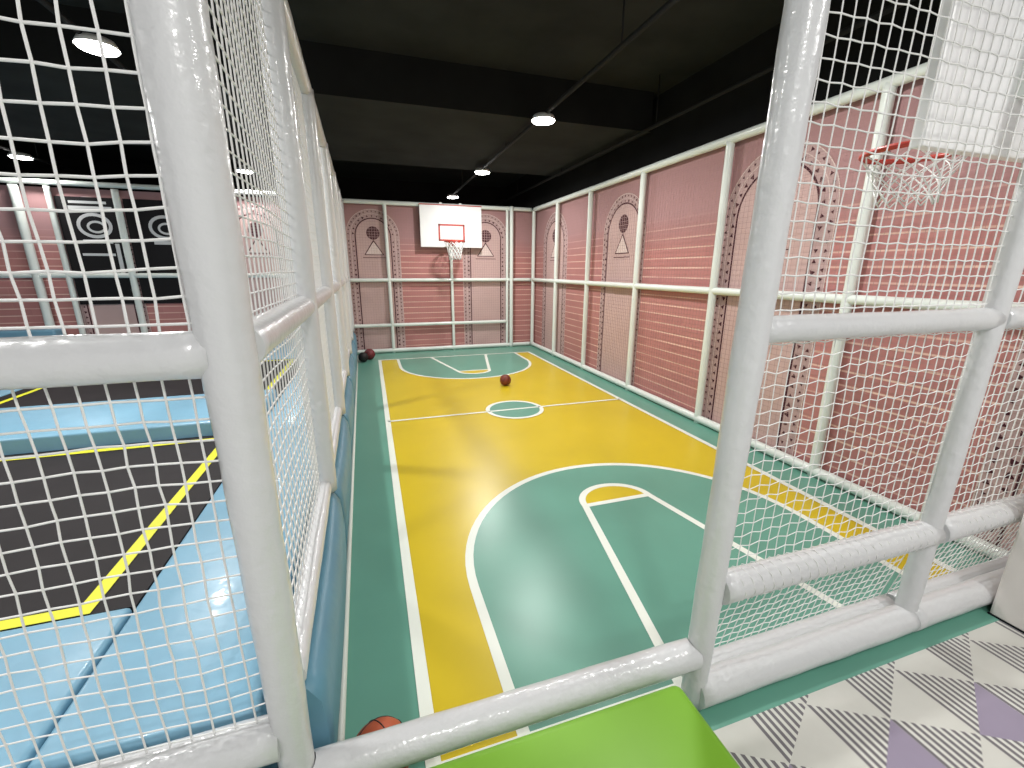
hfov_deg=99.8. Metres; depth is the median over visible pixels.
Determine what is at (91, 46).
diffuser
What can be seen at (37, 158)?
conduit
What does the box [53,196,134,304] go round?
target board
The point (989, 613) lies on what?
trim
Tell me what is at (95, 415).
pad
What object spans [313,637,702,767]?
bar
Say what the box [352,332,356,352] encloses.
pad
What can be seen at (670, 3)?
conduit
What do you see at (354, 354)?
pad
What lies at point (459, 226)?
basketball hoop
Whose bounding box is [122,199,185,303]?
banner
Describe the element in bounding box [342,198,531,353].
wall frame
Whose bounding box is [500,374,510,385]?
basketball
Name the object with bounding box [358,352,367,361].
basketball
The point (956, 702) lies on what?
floor
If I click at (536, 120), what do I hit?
diffuser
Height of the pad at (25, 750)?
0.450 m
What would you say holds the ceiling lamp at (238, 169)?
attached to the conduit at (45, 3)
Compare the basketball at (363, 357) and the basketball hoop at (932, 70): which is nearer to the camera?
the basketball hoop at (932, 70)
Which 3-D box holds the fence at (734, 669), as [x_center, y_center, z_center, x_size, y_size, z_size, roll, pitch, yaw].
[1.861,-0.252,1.762,2.473,3.003,0.210,-5,16,-17]
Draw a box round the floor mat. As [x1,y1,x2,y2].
[430,686,739,767]
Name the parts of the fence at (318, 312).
rail, post, rail, rail, rail, post, rail, rail, post, rail, rail, post, rail, post, post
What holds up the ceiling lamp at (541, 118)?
attached to the conduit at (670, 3)
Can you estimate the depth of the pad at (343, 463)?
2.89 m
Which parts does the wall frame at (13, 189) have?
post, post, post, rail, rail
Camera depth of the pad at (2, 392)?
4.49 m
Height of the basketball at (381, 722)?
0.206 m
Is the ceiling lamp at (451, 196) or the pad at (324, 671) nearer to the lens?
the pad at (324, 671)
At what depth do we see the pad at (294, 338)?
6.67 m
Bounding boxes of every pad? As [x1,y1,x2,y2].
[0,329,62,337]
[0,389,21,396]
[0,389,276,454]
[0,608,131,767]
[27,426,313,767]
[264,338,296,359]
[268,372,330,428]
[305,492,346,748]
[334,415,351,547]
[343,377,353,451]
[347,354,355,405]
[351,341,356,371]
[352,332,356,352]
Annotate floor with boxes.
[133,345,997,767]
[714,620,1023,767]
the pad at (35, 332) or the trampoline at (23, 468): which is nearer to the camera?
the trampoline at (23, 468)
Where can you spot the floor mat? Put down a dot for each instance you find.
(662, 728)
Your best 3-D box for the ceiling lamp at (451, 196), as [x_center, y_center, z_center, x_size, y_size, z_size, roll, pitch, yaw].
[-1.348,-4.276,9.830,0.270,0.063,0.270,-5,16,-17]
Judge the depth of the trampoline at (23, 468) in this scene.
2.23 m
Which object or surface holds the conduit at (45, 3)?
hanging from the ceiling at (563, 39)
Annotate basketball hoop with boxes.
[419,202,481,259]
[858,0,1023,207]
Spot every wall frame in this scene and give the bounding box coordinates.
[0,177,306,333]
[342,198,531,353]
[530,62,1023,558]
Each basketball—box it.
[357,716,407,767]
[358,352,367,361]
[365,349,374,359]
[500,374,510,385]
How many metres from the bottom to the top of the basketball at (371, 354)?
0.210 m
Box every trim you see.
[337,355,357,741]
[987,612,1023,632]
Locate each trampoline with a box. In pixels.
[0,358,298,407]
[0,436,221,631]
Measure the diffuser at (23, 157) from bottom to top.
0.014 m
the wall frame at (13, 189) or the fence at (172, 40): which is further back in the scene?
the wall frame at (13, 189)
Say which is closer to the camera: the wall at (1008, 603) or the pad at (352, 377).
the wall at (1008, 603)
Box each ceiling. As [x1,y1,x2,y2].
[0,0,783,187]
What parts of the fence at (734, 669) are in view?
post, rail, rail, rail, rail, rail, post, rail, rail, rail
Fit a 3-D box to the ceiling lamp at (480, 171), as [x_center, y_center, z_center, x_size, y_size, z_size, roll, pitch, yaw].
[-0.506,-3.606,7.311,0.270,0.063,0.270,-5,16,-17]
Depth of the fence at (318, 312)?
1.91 m
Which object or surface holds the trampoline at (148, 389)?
on the floor at (548, 523)
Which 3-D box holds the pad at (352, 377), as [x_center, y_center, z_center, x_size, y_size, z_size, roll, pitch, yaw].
[-2.145,-0.038,5.798,0.091,0.491,1.431,-5,16,-18]
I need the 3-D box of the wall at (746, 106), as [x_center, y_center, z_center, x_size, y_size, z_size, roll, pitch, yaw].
[1.991,-1.756,5.745,0.040,3.870,14.200,-5,16,-17]
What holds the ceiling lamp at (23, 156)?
attached to the conduit at (37, 158)
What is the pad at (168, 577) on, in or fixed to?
on the floor at (548, 523)
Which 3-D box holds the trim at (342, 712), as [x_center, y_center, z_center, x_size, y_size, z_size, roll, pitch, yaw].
[-1.844,0.396,5.067,0.028,0.028,7.941,-5,16,-18]
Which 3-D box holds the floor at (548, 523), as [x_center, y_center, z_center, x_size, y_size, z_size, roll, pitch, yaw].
[-3.266,0.130,6.095,11.800,0.006,11.245,-5,16,-17]
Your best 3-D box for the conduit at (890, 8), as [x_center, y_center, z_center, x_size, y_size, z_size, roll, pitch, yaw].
[1.498,-3.446,5.620,0.044,0.541,13.100,-5,16,-17]
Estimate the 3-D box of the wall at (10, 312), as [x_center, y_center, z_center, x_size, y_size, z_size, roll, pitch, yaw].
[-4.509,-1.958,8.211,10.610,2.950,0.047,-5,16,-17]
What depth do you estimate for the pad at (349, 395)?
4.21 m
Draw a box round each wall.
[0,156,504,205]
[0,185,531,349]
[505,0,940,209]
[534,78,1023,550]
[990,514,1023,630]
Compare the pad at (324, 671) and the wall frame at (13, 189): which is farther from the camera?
the wall frame at (13, 189)
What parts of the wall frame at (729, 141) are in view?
post, post, post, post, post, rail, rail, rail, post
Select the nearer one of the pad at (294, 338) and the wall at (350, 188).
the pad at (294, 338)
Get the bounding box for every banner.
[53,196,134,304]
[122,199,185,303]
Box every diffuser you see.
[9,155,31,159]
[76,40,118,56]
[475,171,488,174]
[533,117,553,124]
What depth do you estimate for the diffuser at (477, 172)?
7.27 m
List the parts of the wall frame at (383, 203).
post, rail, rail, rail, rail, post, post, post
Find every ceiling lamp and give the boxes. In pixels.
[7,152,33,159]
[72,32,120,56]
[237,167,251,173]
[447,194,458,198]
[474,168,489,174]
[531,112,555,124]
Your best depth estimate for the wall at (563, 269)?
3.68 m
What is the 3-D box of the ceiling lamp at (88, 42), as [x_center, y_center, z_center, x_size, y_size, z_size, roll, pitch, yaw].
[-3.103,-2.535,3.225,0.270,0.063,0.270,-5,16,-17]
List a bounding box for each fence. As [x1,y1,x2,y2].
[0,0,314,767]
[207,0,354,679]
[681,0,1023,710]
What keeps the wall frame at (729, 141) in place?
attached to the wall at (563, 269)
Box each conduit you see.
[0,138,127,189]
[36,0,272,190]
[442,0,679,202]
[494,0,914,205]
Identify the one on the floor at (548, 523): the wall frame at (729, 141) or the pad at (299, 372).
the pad at (299, 372)
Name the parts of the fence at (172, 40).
rail, rail, post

